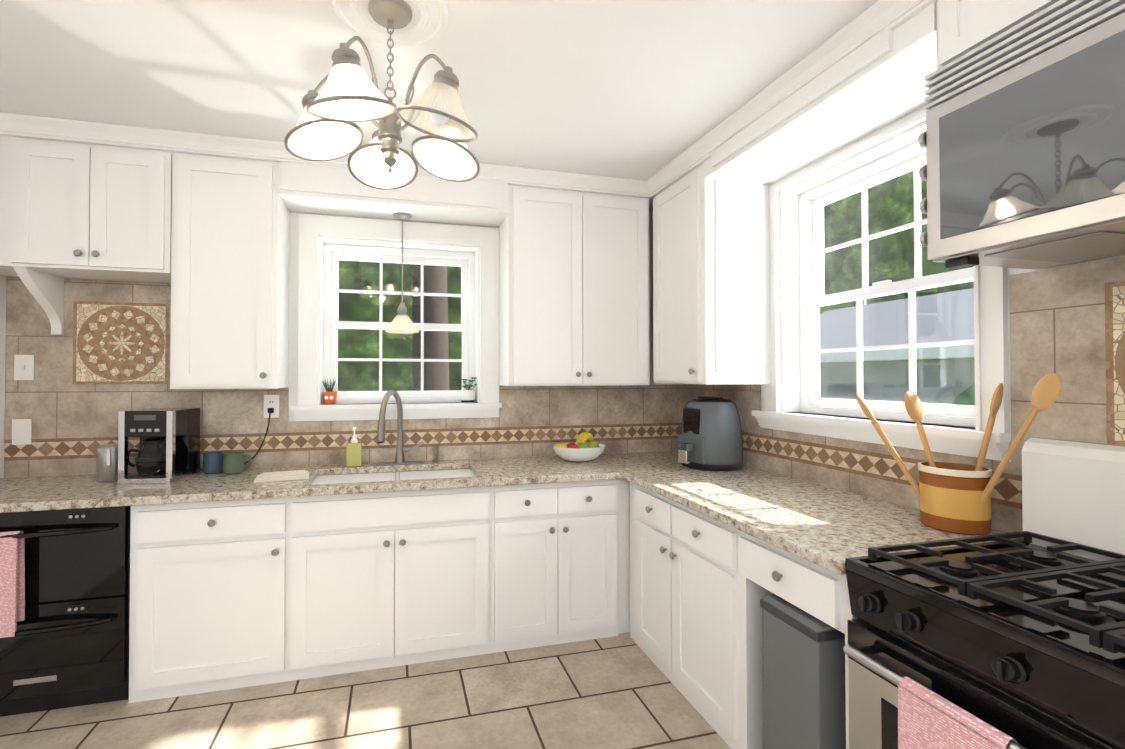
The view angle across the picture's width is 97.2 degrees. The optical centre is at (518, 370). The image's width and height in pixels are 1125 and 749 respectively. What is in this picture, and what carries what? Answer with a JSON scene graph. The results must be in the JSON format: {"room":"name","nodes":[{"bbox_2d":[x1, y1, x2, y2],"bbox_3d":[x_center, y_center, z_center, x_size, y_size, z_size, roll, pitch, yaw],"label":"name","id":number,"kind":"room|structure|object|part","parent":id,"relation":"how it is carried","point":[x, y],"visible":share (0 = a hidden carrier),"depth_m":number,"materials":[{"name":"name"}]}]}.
{"room":"kitchen","nodes":[
{"label":"kitchen","id":0,"kind":"room"},
{"bbox_2d":[0,632,730,748],"bbox_3d":[-0.135,1.499,0.549,4.470,0.120,5.570,0,-1,-14],"label":"floor","id":1,"kind":"structure","parent":0,"point":[620,691],"depth_m":2.10,"materials":[{"name":"tile"}]},
{"bbox_2d":[0,506,130,716],"bbox_3d":[-2.076,1.024,2.336,0.617,0.873,0.685,0,-1,-14],"label":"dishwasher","id":2,"kind":"object","parent":1,"relation":"on","point":[64,603],"visible":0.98,"depth_m":2.10,"materials":[{"name":"black metal"}]},
{"bbox_2d":[0,531,24,637],"bbox_3d":[-2.167,0.865,1.995,0.255,0.418,0.064,0,-1,-14],"label":"towel","id":3,"kind":"object","parent":2,"relation":"hanging from","point":[12,544],"depth_m":2.00,"materials":[{"name":"pink fabric"}]},
{"bbox_2d":[0,390,1022,748],"bbox_3d":[-0.171,0.761,0.702,3.984,1.359,4.787,0,-1,-14],"label":"fitted kitchen","id":4,"kind":"object","parent":1,"relation":"on","point":[672,566],"visible":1,"depth_m":2.34,"materials":[{"name":"white paint"}]},
{"bbox_2d":[96,443,128,481],"bbox_3d":[-2.051,0.461,2.498,0.130,0.178,0.134,0,-1,-14],"label":"canister","id":5,"kind":"object","parent":4,"relation":"on","point":[107,463],"visible":0.6,"depth_m":2.44,"materials":[{"name":"silver metal"}]},
{"bbox_2d":[118,408,273,483],"bbox_3d":[-1.674,0.375,2.604,0.629,0.353,0.344,0,-1,-14],"label":"coffee maker","id":6,"kind":"object","parent":4,"relation":"on","point":[168,451],"visible":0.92,"depth_m":2.43,"materials":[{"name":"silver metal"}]},
{"bbox_3d":[-1.601,0.382,2.772,0.405,0.341,0.053,0,-1,-14],"label":"cord","id":7,"kind":"part","parent":6,"relation":"part of","materials":[{"name":"black rubber"}]},
{"bbox_2d":[202,451,226,473],"bbox_3d":[-1.656,0.499,2.700,0.111,0.108,0.133,0,-1,-14],"label":"mug","id":8,"kind":"object","parent":4,"relation":"on","point":[212,462],"visible":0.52,"depth_m":2.65,"materials":[{"name":"blue ceramic"}]},
{"bbox_2d":[222,452,251,473],"bbox_3d":[-1.524,0.499,2.683,0.148,0.108,0.105,0,-1,-14],"label":"mug","id":9,"kind":"object","parent":4,"relation":"on","point":[233,463],"visible":1,"depth_m":2.64,"materials":[{"name":"green ceramic"}]},
{"bbox_2d":[254,470,308,482],"bbox_3d":[-1.213,0.538,2.544,0.250,0.026,0.162,0,-1,-22],"label":"cloth","id":10,"kind":"object","parent":4,"relation":"on","point":[283,475],"visible":1,"depth_m":2.50,"materials":[{"name":"beige fabric"}]},
{"bbox_2d":[346,427,361,466],"bbox_3d":[-0.958,0.441,2.877,0.083,0.228,0.077,0,-1,-14],"label":"soap bottle","id":11,"kind":"object","parent":4,"relation":"on","point":[353,451],"visible":1,"depth_m":2.87,"materials":[{"name":"yellow plastic"}]},
{"bbox_2d":[375,390,438,465],"bbox_3d":[-0.645,0.332,2.889,0.371,0.447,0.251,0,-1,-14],"label":"faucet","id":12,"kind":"object","parent":4,"relation":"on","point":[399,457],"depth_m":2.95,"materials":[{"name":"silver metal"}]},
{"bbox_2d":[0,451,1022,574],"bbox_3d":[-0.171,0.547,0.705,3.984,0.037,4.787,0,-1,-14],"label":"countertop","id":13,"kind":"structure","parent":4,"relation":"on","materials":[{"name":"stone"}]},
{"bbox_2d":[552,432,605,461],"bbox_3d":[0.376,0.473,3.076,0.341,0.168,0.259,0,-1,-14],"label":"fruit bowl","id":14,"kind":"object","parent":4,"relation":"on","point":[580,450],"visible":1,"depth_m":3.01,"materials":[{"name":"white ceramic"}]},
{"bbox_2d":[678,396,742,470],"bbox_3d":[1.092,0.352,2.875,0.402,0.406,0.345,0,-1,-14],"label":"air fryer","id":15,"kind":"object","parent":4,"relation":"on","point":[710,437],"visible":1,"depth_m":2.75,"materials":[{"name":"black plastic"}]},
{"bbox_2d":[856,373,1061,534],"bbox_3d":[1.468,0.274,1.651,0.297,0.532,0.536,0,-1,-14],"label":"utensil crock","id":16,"kind":"object","parent":4,"relation":"on","point":[955,498],"visible":1,"depth_m":1.64,"materials":[{"name":"brown ceramic"}]},
{"bbox_2d":[760,594,845,748],"bbox_3d":[1.117,1.109,1.648,0.531,0.684,0.243,0,-1,-14],"label":"trash can","id":17,"kind":"object","parent":1,"relation":"on","point":[804,699],"visible":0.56,"depth_m":1.54,"materials":[{"name":"grey"}]},
{"bbox_2d":[843,437,1124,748],"bbox_3d":[1.338,0.826,1.096,0.844,1.240,0.760,0,-1,-14],"label":"range","id":18,"kind":"object","parent":1,"relation":"on","point":[1004,641],"visible":1,"depth_m":1.17,"materials":[{"name":"black metal"}]},
{"bbox_2d":[898,676,1017,748],"bbox_3d":[0.942,0.962,1.067,0.063,0.478,0.210,0,-1,-14],"label":"towel","id":19,"kind":"object","parent":18,"relation":"hanging from","point":[926,719],"depth_m":1.09,"materials":[{"name":"pink fabric"}]},
{"bbox_2d":[0,0,1124,532],"bbox_3d":[-0.135,0.059,0.567,4.470,2.760,5.570,0,-1,-14],"label":"wall","id":20,"kind":"structure","parent":0,"point":[644,90],"depth_m":1.92,"materials":[{"name":"white paint"}]},
{"bbox_2d":[0,268,35,279],"bbox_3d":[-2.543,-0.800,2.443,0.217,0.614,0.297,0,-1,-14],"label":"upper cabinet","id":21,"kind":"object","parent":20,"relation":"attached to","point":[4,272],"depth_m":2.43,"materials":[{"name":"white paint"}]},
{"bbox_2d":[0,136,171,282],"bbox_3d":[-2.110,-0.799,2.541,0.670,0.614,0.317,0,-1,-14],"label":"upper cabinet","id":22,"kind":"object","parent":20,"relation":"attached to","point":[68,210],"depth_m":2.39,"materials":[{"name":"white paint"}]},
{"bbox_2d":[164,152,289,388],"bbox_3d":[-1.542,-0.506,2.680,0.491,1.197,0.317,0,-1,-14],"label":"upper cabinet","id":23,"kind":"object","parent":20,"relation":"attached to","point":[206,238],"depth_m":2.54,"materials":[{"name":"white paint"}]},
{"bbox_2d":[0,112,647,197],"bbox_3d":[-0.926,-1.137,2.697,3.480,0.074,0.164,0,-1,-14],"label":"crown molding","id":24,"kind":"structure","parent":20,"relation":"attached to","point":[11,125],"depth_m":2.50,"materials":[{"name":"white paint"}]},
{"bbox_2d":[4,276,683,477],"bbox_3d":[-0.763,0.036,3.027,3.960,1.041,0.011,0,-1,-14],"label":"tile backsplash","id":25,"kind":"structure","parent":20,"relation":"attached to","point":[102,362],"depth_m":2.74,"materials":[{"name":"beige tile"}]},
{"bbox_2d":[12,419,31,444],"bbox_3d":[-2.575,0.316,2.563,0.082,0.132,0.006,0,-1,-14],"label":"outlet","id":26,"kind":"object","parent":25,"relation":"attached to","point":[22,428],"depth_m":2.56,"materials":[{"name":"white plastic"}]},
{"bbox_2d":[14,355,33,379],"bbox_3d":[-2.567,-0.018,2.564,0.082,0.132,0.017,0,-1,-14],"label":"light switch","id":27,"kind":"object","parent":25,"relation":"attached to","point":[23,364],"depth_m":2.57,"materials":[{"name":"white plastic"}]},
{"bbox_2d":[264,395,278,417],"bbox_3d":[-1.425,0.203,2.851,0.082,0.132,0.009,0,-1,-14],"label":"outlet","id":28,"kind":"object","parent":25,"relation":"attached to","point":[270,401],"depth_m":2.85,"materials":[{"name":"white plastic"}]},
{"bbox_2d":[330,0,447,48],"bbox_3d":[-0.420,-1.180,1.619,0.376,0.015,0.376,0,-1,-14],"label":"ceiling medallion","id":29,"kind":"object","parent":20,"relation":"attached to","point":[427,24],"visible":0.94,"depth_m":1.67,"materials":[{"name":"white paint"}]},
{"bbox_2d":[284,0,479,189],"bbox_3d":[-0.430,-0.911,1.626,0.633,0.535,0.629,0,-1,-14],"label":"chandelier","id":30,"kind":"object","parent":29,"relation":"hanging from","point":[326,128],"visible":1,"depth_m":1.59,"materials":[{"name":"beige glass"}]},
{"bbox_3d":[-0.641,-0.797,1.603,0.238,0.108,0.238,-16,0,-14],"label":"lamp shade","id":31,"kind":"part","parent":30,"relation":"part of","materials":[{"name":"beige glass"}]},
{"bbox_3d":[-0.477,-0.800,1.400,0.238,0.108,0.238,-8,15,-13],"label":"lamp shade","id":32,"kind":"part","parent":30,"relation":"part of","materials":[{"name":"beige glass"}]},
{"bbox_3d":[-0.499,-0.794,1.822,0.238,0.108,0.238,-2,-16,-14],"label":"lamp shade","id":33,"kind":"part","parent":30,"relation":"part of","materials":[{"name":"beige glass"}]},
{"bbox_3d":[-0.233,-0.798,1.494,0.238,0.108,0.238,11,8,-15],"label":"lamp shade","id":34,"kind":"part","parent":30,"relation":"part of","materials":[{"name":"beige glass"}]},
{"bbox_3d":[-0.247,-0.795,1.754,0.238,0.108,0.238,15,-11,-13],"label":"lamp shade","id":35,"kind":"part","parent":30,"relation":"part of","materials":[{"name":"beige glass"}]},
{"bbox_2d":[272,161,511,227],"bbox_3d":[-0.698,-1.017,2.896,1.249,0.170,0.320,0,-1,-14],"label":"soffit","id":36,"kind":"object","parent":20,"relation":"attached to","point":[306,188],"depth_m":2.79,"materials":[{"name":"white paint"}]},
{"bbox_2d":[291,214,501,420],"bbox_3d":[-0.738,-0.310,3.115,1.235,1.214,0.262,0,-1,-14],"label":"window","id":37,"kind":"structure","parent":20,"relation":"in","point":[333,254],"depth_m":3.11,"materials":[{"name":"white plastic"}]},
{"bbox_2d":[322,379,336,404],"bbox_3d":[-1.145,0.121,2.988,0.092,0.159,0.087,0,-1,-14],"label":"plant","id":38,"kind":"object","parent":37,"relation":"on","point":[329,395],"visible":0.96,"depth_m":2.97,"materials":[{"name":"green plant"}]},
{"bbox_3d":[-0.756,-0.288,3.200,0.779,0.831,0.041,0,-1,-14],"label":"back window glass pane","id":39,"kind":"part","parent":37,"relation":"part of","materials":[{"name":"clear glass"}]},
{"bbox_2d":[460,377,476,402],"bbox_3d":[-0.318,0.122,3.196,0.118,0.164,0.099,0,-1,-14],"label":"plant","id":40,"kind":"object","parent":37,"relation":"on","point":[467,396],"visible":0.98,"depth_m":3.16,"materials":[{"name":"green plant"}]},
{"bbox_2d":[385,212,418,333],"bbox_3d":[-0.695,-0.581,2.955,0.194,0.700,0.194,0,-1,-14],"label":"light","id":41,"kind":"object","parent":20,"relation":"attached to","point":[402,323],"visible":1,"depth_m":2.92,"materials":[{"name":"silver metal"}]},
{"bbox_3d":[-0.695,-0.281,2.952,0.194,0.100,0.194,0,-1,-14],"label":"lamp shade","id":42,"kind":"part","parent":41,"relation":"part of","materials":[{"name":"beige glass"}]},
{"bbox_2d":[498,185,649,385],"bbox_3d":[0.351,-0.504,3.153,0.913,1.190,0.317,0,-1,-14],"label":"upper cabinet","id":43,"kind":"object","parent":20,"relation":"attached to","point":[574,265],"depth_m":2.99,"materials":[{"name":"white paint"}]},
{"bbox_2d":[649,203,652,211],"bbox_3d":[-0.135,-1.175,0.582,3.986,0.047,5.086,0,-1,-14],"label":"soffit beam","id":44,"kind":"structure","parent":20,"relation":"attached to","point":[650,207],"depth_m":3.38,"materials":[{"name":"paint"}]},
{"bbox_2d":[648,156,775,383],"bbox_3d":[1.112,-0.513,2.901,0.437,1.177,0.536,0,-1,-14],"label":"upper cabinet","id":45,"kind":"object","parent":20,"relation":"attached to","point":[711,233],"depth_m":2.66,"materials":[{"name":"white paint"}]},
{"bbox_2d":[644,0,937,203],"bbox_3d":[1.419,-1.159,0.858,0.164,0.074,4.869,0,-1,-14],"label":"crown molding","id":46,"kind":"structure","parent":20,"relation":"attached to","point":[874,20],"depth_m":1.95,"materials":[{"name":"white paint"}]},
{"bbox_2d":[752,106,1010,460],"bbox_3d":[1.575,-0.355,2.242,0.262,1.330,1.170,0,-1,-14],"label":"window","id":47,"kind":"structure","parent":20,"relation":"in","point":[897,163],"depth_m":2.29,"materials":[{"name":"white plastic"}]},
{"bbox_3d":[1.666,-0.368,2.235,0.041,1.012,0.738,0,-1,-14],"label":"right window glass pane","id":48,"kind":"part","parent":47,"relation":"part of","materials":[{"name":"clear glass"}]},
{"bbox_2d":[684,256,1124,532],"bbox_3d":[1.759,0.104,1.194,0.011,0.859,4.790,0,-1,-14],"label":"tile backsplash","id":49,"kind":"structure","parent":20,"relation":"attached to","point":[1068,322],"depth_m":1.60,"materials":[{"name":"beige tile"}]},
{"bbox_2d":[924,0,1059,79],"bbox_3d":[1.506,-1.019,1.330,0.437,0.244,0.432,0,-1,-14],"label":"upper cabinet","id":50,"kind":"object","parent":20,"relation":"attached to","point":[952,28],"depth_m":1.41,"materials":[{"name":"white paint"}]},
{"bbox_2d":[918,0,1124,269],"bbox_3d":[1.503,-0.599,1.161,0.502,0.585,0.773,0,-1,-14],"label":"over-the-range microwave","id":51,"kind":"object","parent":50,"relation":"attached to","point":[1021,139],"visible":1,"depth_m":1.24,"materials":[{"name":"silver metal"}]},
{"label":"outside","id":52,"kind":"structure","parent":0,"visible":0},
{"bbox_3d":[0.523,1.881,1.894,18.060,0.050,13.590,0,-1,-14],"label":"ground","id":53,"kind":"structure","parent":52,"visible":0},
{"bbox_2d":[412,264,448,390],"bbox_3d":[-1.161,-1.785,6.663,0.523,7.406,0.527,-1,-1,37],"label":"trunk","id":54,"kind":"object","parent":53,"relation":"on","point":[434,315],"depth_m":6.39,"materials":[{"name":"brown plant"}]},
{"bbox_2d":[820,288,974,404],"bbox_3d":[6.711,0.333,4.085,4.200,3.100,10.800,0,-1,-14],"label":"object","id":55,"kind":"object","parent":53,"relation":"on","point":[947,330],"depth_m":6.82,"materials":[{"name":"grey"}]},
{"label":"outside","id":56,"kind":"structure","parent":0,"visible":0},
{"bbox_2d":[338,171,973,390],"bbox_3d":[0.389,-1.788,2.473,18.060,9.500,12.690,0,-1,-14],"label":"trees","id":57,"kind":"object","parent":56,"point":[902,215],"depth_m":8.86,"materials":[{"name":"green plant"}]},
{"bbox_2d":[929,383,974,405],"bbox_3d":[3.388,0.823,3.598,1.149,1.556,1.610,0,-1,-14],"label":"bush","id":58,"kind":"object","parent":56,"point":[969,392],"depth_m":3.32,"materials":[{"name":"green plant"}]}
]}

